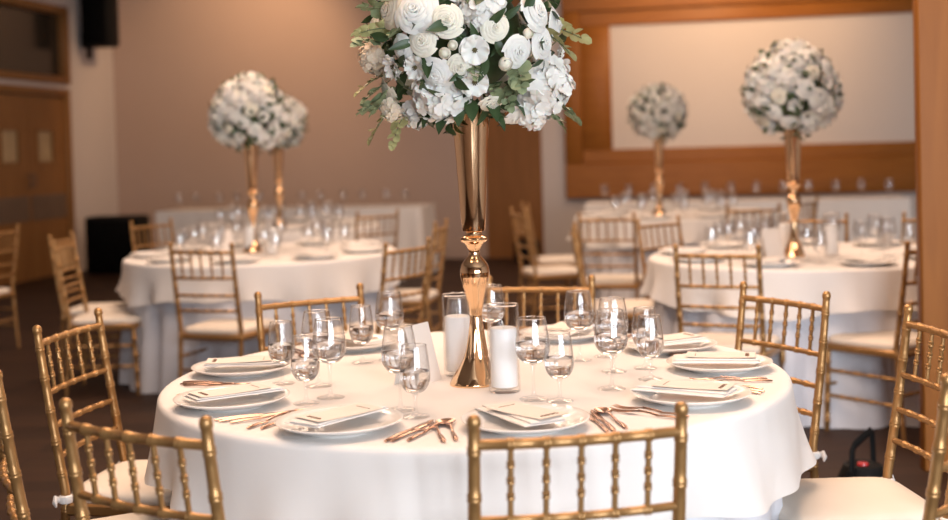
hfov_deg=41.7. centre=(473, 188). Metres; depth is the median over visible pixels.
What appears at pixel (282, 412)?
spoon
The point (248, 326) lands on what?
cushion
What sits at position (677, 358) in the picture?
folded napkin
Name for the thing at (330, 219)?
dinner plate
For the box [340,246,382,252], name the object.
dinner plate
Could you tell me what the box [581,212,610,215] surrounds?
dinner plate
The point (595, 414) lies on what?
table knife
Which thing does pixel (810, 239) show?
dinner plate
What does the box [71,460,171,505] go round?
cushion
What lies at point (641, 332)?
water goblet
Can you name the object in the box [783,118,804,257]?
vase
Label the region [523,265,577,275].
cushion
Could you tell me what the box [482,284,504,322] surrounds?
wine glass
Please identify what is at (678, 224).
banquet chair
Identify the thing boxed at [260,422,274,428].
fork
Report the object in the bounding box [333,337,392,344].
folded napkin
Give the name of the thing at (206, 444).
banquet chair
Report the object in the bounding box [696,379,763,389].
spoon
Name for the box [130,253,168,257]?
dinner plate
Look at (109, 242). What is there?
grille
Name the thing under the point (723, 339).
cushion
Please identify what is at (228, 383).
spoon
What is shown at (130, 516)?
cushion
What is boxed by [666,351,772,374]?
dinner plate
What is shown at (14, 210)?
grille
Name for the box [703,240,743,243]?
folded napkin
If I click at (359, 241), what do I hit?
folded napkin
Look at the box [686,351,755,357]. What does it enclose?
menu card
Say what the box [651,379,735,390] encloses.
menu card
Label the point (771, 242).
tent card
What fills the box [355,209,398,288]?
banquet chair
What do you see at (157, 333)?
table skirt
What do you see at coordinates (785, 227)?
pillar candle
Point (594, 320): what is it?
water goblet
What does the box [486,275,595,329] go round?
banquet chair
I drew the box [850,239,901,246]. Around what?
dinner plate
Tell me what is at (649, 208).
dinner plate
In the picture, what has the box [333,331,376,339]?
menu card
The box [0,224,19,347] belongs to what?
banquet chair
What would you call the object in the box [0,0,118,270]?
wall
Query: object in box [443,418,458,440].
fork
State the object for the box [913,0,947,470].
wooden column
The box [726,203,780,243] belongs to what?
banquet chair
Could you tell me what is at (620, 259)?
tablecloth
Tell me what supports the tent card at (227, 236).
on the tablecloth at (282, 276)
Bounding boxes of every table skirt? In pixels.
[118,286,402,394]
[648,300,919,428]
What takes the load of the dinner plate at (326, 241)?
on the tablecloth at (282, 276)
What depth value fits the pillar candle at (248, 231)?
7.92 m
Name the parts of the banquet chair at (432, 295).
seat frame, post, rail, rail, rail, rail, post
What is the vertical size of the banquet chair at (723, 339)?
0.922 m
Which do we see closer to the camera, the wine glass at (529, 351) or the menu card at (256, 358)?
the wine glass at (529, 351)
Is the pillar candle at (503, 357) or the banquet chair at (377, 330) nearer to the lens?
the pillar candle at (503, 357)
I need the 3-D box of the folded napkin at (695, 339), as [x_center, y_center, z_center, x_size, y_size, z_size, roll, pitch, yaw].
[0.580,0.456,3.721,0.238,0.011,0.109,-3,2,-27]
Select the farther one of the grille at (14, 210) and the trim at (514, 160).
the trim at (514, 160)
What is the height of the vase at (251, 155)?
0.736 m
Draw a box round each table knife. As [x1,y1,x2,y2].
[180,382,220,384]
[183,381,235,383]
[214,410,290,420]
[218,414,270,421]
[295,348,312,354]
[384,419,433,441]
[390,422,434,441]
[586,411,609,432]
[590,410,615,430]
[749,388,764,391]
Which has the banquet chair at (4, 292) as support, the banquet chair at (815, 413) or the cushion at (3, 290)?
the cushion at (3, 290)
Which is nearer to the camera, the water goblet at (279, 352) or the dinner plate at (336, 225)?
the water goblet at (279, 352)
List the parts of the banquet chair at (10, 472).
rail, rail, post, rail, post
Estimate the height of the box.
0.690 m
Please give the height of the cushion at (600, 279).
0.046 m
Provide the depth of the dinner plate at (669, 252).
6.89 m
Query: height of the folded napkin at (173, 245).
0.011 m
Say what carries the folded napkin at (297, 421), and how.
on the dinner plate at (369, 423)
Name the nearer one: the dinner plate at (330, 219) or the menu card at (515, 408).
the menu card at (515, 408)
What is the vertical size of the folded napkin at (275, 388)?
0.011 m
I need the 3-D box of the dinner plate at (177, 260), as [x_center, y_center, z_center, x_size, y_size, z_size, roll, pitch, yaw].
[-1.796,0.424,7.376,0.287,0.026,0.287,0,2,43]
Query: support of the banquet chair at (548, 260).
on the floor
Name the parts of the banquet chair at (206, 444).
post, rail, rail, post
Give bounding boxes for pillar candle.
[244,225,254,247]
[266,226,277,252]
[445,310,469,371]
[490,322,517,387]
[779,221,790,249]
[824,222,837,253]
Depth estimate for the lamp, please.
4.70 m
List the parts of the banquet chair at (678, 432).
post, rail, rail, post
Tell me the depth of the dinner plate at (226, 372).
3.54 m
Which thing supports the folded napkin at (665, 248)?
on the dinner plate at (669, 252)
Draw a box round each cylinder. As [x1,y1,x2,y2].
[442,292,465,376]
[486,302,520,393]
[823,213,838,253]
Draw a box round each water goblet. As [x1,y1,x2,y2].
[268,320,294,363]
[290,334,319,382]
[349,304,373,344]
[399,343,429,394]
[544,331,573,379]
[592,298,616,333]
[632,306,657,344]
[636,314,663,359]
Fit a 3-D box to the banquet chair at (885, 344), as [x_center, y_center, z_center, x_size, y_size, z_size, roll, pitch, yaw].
[1.965,0.682,5.822,0.439,0.922,0.494,-3,2,-34]
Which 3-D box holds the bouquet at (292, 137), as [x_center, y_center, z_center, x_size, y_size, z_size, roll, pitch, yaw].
[-1.680,-0.554,10.585,0.535,0.538,0.531,-1,2,26]
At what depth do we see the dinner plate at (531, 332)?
4.01 m
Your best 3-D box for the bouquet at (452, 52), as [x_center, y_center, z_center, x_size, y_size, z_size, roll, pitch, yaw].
[-0.042,-0.391,3.250,0.588,0.577,0.539,-3,2,-43]
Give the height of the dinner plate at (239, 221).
0.026 m
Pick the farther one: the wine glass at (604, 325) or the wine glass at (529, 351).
the wine glass at (604, 325)
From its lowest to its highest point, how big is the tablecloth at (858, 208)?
0.755 m
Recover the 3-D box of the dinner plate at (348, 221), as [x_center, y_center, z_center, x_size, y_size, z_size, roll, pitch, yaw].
[-0.985,0.293,10.772,0.287,0.026,0.287,-2,2,-5]
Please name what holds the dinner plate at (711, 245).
on the tablecloth at (851, 288)
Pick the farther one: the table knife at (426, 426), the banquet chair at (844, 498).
the banquet chair at (844, 498)
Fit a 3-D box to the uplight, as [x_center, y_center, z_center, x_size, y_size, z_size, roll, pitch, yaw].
[1.484,1.056,4.757,0.196,0.268,0.234,0,2,42]
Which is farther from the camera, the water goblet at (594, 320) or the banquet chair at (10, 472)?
the water goblet at (594, 320)
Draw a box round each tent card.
[213,230,232,256]
[394,321,441,383]
[760,228,784,256]
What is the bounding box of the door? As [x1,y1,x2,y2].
[0,84,75,285]
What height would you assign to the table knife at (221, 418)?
0.007 m
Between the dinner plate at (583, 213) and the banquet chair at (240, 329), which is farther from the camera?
the dinner plate at (583, 213)
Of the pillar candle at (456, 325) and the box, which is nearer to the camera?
the pillar candle at (456, 325)
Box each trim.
[486,0,543,257]
[561,0,915,198]
[580,0,914,162]
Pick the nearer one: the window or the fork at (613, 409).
the fork at (613, 409)
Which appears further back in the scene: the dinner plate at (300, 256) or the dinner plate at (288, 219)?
the dinner plate at (288, 219)
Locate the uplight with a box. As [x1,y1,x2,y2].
[838,427,882,477]
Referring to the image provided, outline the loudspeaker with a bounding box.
[80,0,118,58]
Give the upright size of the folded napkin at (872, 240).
0.011 m
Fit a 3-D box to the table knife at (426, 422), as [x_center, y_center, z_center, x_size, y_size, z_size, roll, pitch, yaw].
[-0.141,0.533,2.757,0.018,0.007,0.225,-1,2,25]
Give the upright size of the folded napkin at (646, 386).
0.011 m
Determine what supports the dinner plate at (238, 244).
on the tablecloth at (282, 276)
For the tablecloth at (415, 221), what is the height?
0.755 m
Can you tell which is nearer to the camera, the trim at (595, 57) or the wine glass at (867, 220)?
the wine glass at (867, 220)
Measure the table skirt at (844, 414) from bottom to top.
0.750 m
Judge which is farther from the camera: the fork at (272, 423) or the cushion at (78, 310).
the cushion at (78, 310)
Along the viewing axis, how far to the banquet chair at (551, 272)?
9.39 m
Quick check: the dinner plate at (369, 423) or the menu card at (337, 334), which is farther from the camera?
the menu card at (337, 334)
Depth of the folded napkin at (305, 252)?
7.30 m
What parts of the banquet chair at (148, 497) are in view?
post, rail, rail, rail, rail, post, seat frame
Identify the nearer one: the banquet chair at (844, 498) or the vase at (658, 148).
the banquet chair at (844, 498)
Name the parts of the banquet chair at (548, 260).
post, post, seat frame, leg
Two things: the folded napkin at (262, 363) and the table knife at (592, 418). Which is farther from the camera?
the folded napkin at (262, 363)
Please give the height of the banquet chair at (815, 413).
0.922 m
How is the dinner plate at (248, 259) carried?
on the tablecloth at (282, 276)
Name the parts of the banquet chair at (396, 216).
post, rail, rail, post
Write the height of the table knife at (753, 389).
0.007 m
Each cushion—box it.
[0,287,9,293]
[70,302,126,315]
[71,310,140,324]
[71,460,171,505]
[90,513,167,519]
[184,318,274,334]
[321,321,409,334]
[394,289,437,300]
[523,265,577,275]
[535,255,575,263]
[586,274,642,284]
[588,299,653,312]
[698,332,780,353]
[779,477,939,519]
[829,330,917,350]
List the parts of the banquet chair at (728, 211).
post, rail, rail, post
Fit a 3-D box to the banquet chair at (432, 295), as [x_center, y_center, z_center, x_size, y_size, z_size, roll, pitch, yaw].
[-0.421,0.674,8.164,0.494,0.922,0.439,-1,2,10]
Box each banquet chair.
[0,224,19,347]
[0,370,167,519]
[32,308,171,519]
[47,231,126,383]
[52,235,140,396]
[58,397,225,519]
[129,218,174,252]
[168,242,280,377]
[254,283,366,351]
[321,237,430,334]
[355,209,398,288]
[394,219,448,331]
[466,401,688,519]
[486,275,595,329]
[510,207,580,326]
[520,202,584,314]
[570,222,653,326]
[577,212,645,327]
[636,215,683,327]
[673,244,784,369]
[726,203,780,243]
[735,281,830,477]
[779,304,947,519]
[782,213,848,241]
[799,196,818,238]
[824,241,918,440]
[900,212,916,243]
[922,373,947,519]
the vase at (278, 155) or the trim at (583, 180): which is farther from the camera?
the trim at (583, 180)
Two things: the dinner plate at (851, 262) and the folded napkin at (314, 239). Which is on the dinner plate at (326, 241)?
the folded napkin at (314, 239)
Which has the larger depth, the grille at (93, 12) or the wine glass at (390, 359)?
the grille at (93, 12)
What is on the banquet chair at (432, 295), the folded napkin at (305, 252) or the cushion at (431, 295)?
the cushion at (431, 295)
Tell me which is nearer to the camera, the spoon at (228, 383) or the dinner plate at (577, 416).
the dinner plate at (577, 416)
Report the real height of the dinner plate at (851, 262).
0.026 m
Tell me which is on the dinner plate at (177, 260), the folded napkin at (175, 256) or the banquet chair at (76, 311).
the folded napkin at (175, 256)
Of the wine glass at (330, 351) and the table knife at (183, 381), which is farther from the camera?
the table knife at (183, 381)
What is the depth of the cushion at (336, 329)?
6.49 m
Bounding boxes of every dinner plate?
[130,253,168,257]
[146,256,194,262]
[164,245,207,250]
[173,384,289,412]
[188,226,220,230]
[191,356,289,378]
[195,223,227,226]
[212,256,260,263]
[218,227,243,232]
[233,220,263,223]
[233,240,265,246]
[275,405,402,437]
[276,226,307,230]
[284,218,314,221]
[290,252,338,259]
[294,239,335,244]
[324,223,354,227]
[327,218,355,221]
[333,333,398,352]
[339,241,381,245]
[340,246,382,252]
[344,220,376,223]
[460,403,589,436]
[519,325,593,342]
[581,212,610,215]
[593,214,625,218]
[600,209,630,212]
[626,335,717,354]
[631,379,751,408]
[639,215,672,219]
[645,207,675,210]
[658,248,708,254]
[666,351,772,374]
[671,256,719,262]
[694,206,725,210]
[695,213,729,217]
[699,241,747,248]
[729,208,760,209]
[733,212,760,214]
[741,258,799,267]
[800,238,820,244]
[836,257,897,266]
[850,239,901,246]
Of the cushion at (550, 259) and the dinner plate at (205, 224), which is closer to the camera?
the cushion at (550, 259)
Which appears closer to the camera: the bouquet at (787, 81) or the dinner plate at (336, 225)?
the bouquet at (787, 81)
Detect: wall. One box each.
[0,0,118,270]
[113,0,916,258]
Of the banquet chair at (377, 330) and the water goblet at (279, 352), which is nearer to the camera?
the water goblet at (279, 352)
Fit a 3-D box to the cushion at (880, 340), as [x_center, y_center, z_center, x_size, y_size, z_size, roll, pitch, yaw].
[1.944,0.707,5.855,0.409,0.046,0.406,-3,2,-34]
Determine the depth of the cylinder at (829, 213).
6.57 m
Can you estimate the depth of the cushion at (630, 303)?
7.16 m
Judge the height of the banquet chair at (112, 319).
0.922 m
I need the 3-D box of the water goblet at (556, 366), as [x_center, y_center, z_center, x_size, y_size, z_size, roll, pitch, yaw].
[0.207,0.435,3.031,0.072,0.169,0.072,-3,2,-42]
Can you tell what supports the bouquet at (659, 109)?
in the vase at (658, 148)
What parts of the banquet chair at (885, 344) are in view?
leg, seat frame, post, rail, rail, rail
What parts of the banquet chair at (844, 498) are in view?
post, rail, rail, rail, rail, post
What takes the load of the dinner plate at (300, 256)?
on the tablecloth at (282, 276)
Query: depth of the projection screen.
15.03 m
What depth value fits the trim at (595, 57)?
15.12 m
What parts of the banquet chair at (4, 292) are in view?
seat frame, rail, rail, rail, rail, post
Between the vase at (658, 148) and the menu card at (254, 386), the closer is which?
the menu card at (254, 386)
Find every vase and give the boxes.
[242,137,261,252]
[272,145,285,226]
[450,105,490,388]
[652,134,665,214]
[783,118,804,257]
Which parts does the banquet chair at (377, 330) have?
post, rail, rail, rail, rail, post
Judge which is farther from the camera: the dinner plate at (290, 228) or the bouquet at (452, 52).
the dinner plate at (290, 228)
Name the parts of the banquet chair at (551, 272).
post, rail, rail, rail, rail, post, seat frame, leg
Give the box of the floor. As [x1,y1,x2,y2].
[0,258,947,519]
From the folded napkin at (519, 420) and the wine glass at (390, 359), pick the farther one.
the wine glass at (390, 359)
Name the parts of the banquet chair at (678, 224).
post, rail, rail, post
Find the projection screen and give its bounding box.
[610,12,914,148]
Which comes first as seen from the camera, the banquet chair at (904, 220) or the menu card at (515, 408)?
the menu card at (515, 408)
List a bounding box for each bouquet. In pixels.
[207,71,292,155]
[260,93,309,154]
[350,0,591,150]
[626,82,688,143]
[738,38,844,140]
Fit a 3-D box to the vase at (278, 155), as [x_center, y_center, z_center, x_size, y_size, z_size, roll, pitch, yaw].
[-1.673,-0.038,10.606,0.124,0.736,0.124,-2,2,-25]
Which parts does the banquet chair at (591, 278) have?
post, rail, rail, post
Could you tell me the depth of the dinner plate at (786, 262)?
6.10 m
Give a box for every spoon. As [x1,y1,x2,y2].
[183,382,248,385]
[230,408,307,423]
[294,352,312,357]
[406,418,455,440]
[594,407,627,428]
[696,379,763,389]
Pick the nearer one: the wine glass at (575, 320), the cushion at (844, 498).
the cushion at (844, 498)
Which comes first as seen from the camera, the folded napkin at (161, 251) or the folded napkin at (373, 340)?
the folded napkin at (373, 340)
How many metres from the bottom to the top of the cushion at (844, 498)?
0.046 m
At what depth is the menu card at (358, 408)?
2.79 m
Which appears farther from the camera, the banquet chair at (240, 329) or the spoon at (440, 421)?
the banquet chair at (240, 329)
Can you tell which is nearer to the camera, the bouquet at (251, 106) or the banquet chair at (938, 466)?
the banquet chair at (938, 466)
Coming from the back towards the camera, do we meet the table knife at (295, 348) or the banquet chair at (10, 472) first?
the table knife at (295, 348)
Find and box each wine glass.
[301,309,333,352]
[312,317,345,363]
[375,291,403,330]
[381,324,416,374]
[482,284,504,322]
[515,316,549,364]
[564,290,593,330]
[594,308,627,354]
[597,297,627,332]
[852,220,869,242]
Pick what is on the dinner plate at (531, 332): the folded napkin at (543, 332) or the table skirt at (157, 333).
the folded napkin at (543, 332)
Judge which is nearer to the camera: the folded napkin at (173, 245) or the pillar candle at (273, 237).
the pillar candle at (273, 237)
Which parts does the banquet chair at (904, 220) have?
post, rail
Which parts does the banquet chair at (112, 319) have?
post, rail, rail, rail, rail, post, seat frame, leg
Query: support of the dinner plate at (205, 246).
on the tablecloth at (282, 276)
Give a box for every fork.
[246,408,301,428]
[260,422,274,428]
[427,419,445,442]
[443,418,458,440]
[606,407,674,417]
[612,404,688,416]
[689,376,766,379]
[717,378,772,381]
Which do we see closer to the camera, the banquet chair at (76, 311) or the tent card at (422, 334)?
the tent card at (422, 334)
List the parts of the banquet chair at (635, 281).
post, rail, rail, rail, rail, seat frame, post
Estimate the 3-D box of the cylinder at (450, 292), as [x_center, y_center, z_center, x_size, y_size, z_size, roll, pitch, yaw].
[-0.045,0.402,3.425,0.082,0.224,0.082,-2,2,0]
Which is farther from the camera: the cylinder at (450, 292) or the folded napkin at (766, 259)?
the folded napkin at (766, 259)
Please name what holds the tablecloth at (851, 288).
on the table skirt at (844, 414)
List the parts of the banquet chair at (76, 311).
post, rail, rail, rail, post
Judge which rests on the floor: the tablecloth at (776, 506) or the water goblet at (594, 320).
the tablecloth at (776, 506)
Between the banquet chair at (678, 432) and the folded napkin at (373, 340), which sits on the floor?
the banquet chair at (678, 432)
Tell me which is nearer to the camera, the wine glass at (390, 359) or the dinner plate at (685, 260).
the wine glass at (390, 359)
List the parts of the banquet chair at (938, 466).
rail, rail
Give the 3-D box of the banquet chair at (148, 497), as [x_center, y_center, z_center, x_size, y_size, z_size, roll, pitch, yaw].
[-0.965,0.833,3.660,0.494,0.922,0.454,-1,2,9]
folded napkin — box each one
[135,250,168,253]
[151,255,192,258]
[173,245,204,246]
[182,383,286,401]
[203,361,287,366]
[225,255,246,259]
[284,402,388,427]
[295,251,331,254]
[301,238,326,241]
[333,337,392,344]
[341,245,381,248]
[342,240,378,243]
[474,400,565,426]
[537,325,591,336]
[627,336,709,345]
[630,380,737,397]
[663,247,706,249]
[671,354,760,363]
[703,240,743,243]
[762,257,784,262]
[844,255,889,261]
[858,238,890,242]
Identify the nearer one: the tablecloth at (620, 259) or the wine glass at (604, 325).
the wine glass at (604, 325)
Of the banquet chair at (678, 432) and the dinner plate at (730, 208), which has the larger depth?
the dinner plate at (730, 208)
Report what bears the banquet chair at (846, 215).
on the floor
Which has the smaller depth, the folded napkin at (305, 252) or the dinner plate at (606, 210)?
the folded napkin at (305, 252)
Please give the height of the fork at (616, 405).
0.012 m
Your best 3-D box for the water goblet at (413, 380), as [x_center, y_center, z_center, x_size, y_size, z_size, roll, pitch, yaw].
[-0.138,0.448,2.901,0.072,0.169,0.072,-1,2,17]
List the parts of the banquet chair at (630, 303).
post, post, seat frame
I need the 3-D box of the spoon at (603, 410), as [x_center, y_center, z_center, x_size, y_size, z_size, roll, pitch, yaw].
[0.314,0.517,2.816,0.041,0.012,0.205,-2,2,-11]
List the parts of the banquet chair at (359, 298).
post, rail, rail, post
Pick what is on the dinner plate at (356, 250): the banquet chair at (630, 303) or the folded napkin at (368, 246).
the folded napkin at (368, 246)
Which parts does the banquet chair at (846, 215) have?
post, rail, post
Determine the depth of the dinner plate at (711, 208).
11.31 m
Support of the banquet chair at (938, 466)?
on the floor
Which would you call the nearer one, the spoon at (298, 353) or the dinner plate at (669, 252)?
the spoon at (298, 353)
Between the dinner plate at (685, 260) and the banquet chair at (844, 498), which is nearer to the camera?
the banquet chair at (844, 498)
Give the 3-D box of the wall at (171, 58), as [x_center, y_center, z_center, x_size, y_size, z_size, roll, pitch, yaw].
[3.144,-1.190,15.182,16.000,4.000,0.200,-1,2,10]
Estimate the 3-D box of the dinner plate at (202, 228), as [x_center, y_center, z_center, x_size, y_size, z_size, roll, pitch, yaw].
[-2.259,0.339,10.431,0.287,0.026,0.287,-2,2,-25]
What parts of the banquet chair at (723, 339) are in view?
post, rail, rail, rail, rail, post, seat frame, leg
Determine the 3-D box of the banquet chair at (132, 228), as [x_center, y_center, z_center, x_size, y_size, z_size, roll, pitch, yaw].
[-2.219,0.691,9.197,0.494,0.922,0.439,0,2,35]
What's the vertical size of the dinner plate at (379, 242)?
0.026 m
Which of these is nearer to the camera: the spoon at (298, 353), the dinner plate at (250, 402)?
the dinner plate at (250, 402)
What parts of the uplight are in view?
tilt knob, yoke handle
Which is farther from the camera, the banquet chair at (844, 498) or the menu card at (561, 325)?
the menu card at (561, 325)
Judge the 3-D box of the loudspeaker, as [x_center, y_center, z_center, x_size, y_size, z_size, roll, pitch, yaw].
[-4.710,-2.140,15.555,0.435,1.050,0.349,-1,2,10]
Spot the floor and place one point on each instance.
(37, 301)
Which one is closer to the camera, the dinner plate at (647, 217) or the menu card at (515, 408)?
the menu card at (515, 408)
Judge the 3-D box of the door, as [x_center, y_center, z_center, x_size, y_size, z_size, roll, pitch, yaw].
[-5.142,-0.053,14.356,0.160,2.240,1.870,-1,2,10]
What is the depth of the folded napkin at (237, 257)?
7.12 m
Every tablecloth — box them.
[116,243,405,306]
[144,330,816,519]
[155,203,438,275]
[168,498,782,519]
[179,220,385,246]
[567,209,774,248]
[577,243,701,304]
[585,195,913,243]
[639,242,917,320]
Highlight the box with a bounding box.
[85,215,149,274]
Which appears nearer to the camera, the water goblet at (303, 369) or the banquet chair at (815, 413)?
the water goblet at (303, 369)
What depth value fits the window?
14.56 m
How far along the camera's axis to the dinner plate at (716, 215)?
10.17 m
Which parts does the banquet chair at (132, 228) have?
post, rail, rail, post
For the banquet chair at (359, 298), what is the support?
on the floor
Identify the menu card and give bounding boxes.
[188,382,271,397]
[205,356,271,363]
[294,403,382,421]
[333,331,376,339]
[485,401,569,419]
[539,321,569,330]
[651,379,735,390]
[658,332,703,340]
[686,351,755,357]
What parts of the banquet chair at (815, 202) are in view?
rail, post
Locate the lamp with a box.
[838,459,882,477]
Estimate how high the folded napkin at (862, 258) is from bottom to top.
0.011 m
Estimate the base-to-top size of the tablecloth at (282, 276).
0.247 m
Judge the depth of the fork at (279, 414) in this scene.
2.87 m
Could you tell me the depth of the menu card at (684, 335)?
3.75 m
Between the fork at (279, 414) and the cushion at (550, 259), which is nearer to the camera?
the fork at (279, 414)
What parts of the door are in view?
vision panel, handle, handle, vision panel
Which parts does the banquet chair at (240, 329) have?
post, rail, rail, rail, rail, seat frame, post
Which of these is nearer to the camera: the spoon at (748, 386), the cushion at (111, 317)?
the spoon at (748, 386)
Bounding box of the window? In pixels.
[0,0,70,84]
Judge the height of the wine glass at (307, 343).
0.202 m
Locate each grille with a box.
[0,196,29,224]
[32,193,66,220]
[81,0,105,43]
[87,220,136,272]
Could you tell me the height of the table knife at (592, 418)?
0.007 m
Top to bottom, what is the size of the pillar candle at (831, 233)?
0.165 m
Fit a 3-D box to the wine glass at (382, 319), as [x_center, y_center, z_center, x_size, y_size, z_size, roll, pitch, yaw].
[-0.251,0.409,3.705,0.086,0.202,0.086,-2,2,-8]
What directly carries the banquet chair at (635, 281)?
on the floor
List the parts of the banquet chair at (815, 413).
post, rail, rail, rail, rail, post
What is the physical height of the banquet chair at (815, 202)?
0.922 m
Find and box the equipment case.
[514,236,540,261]
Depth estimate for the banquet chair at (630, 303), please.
7.12 m
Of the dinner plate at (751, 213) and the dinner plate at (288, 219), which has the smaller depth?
the dinner plate at (751, 213)

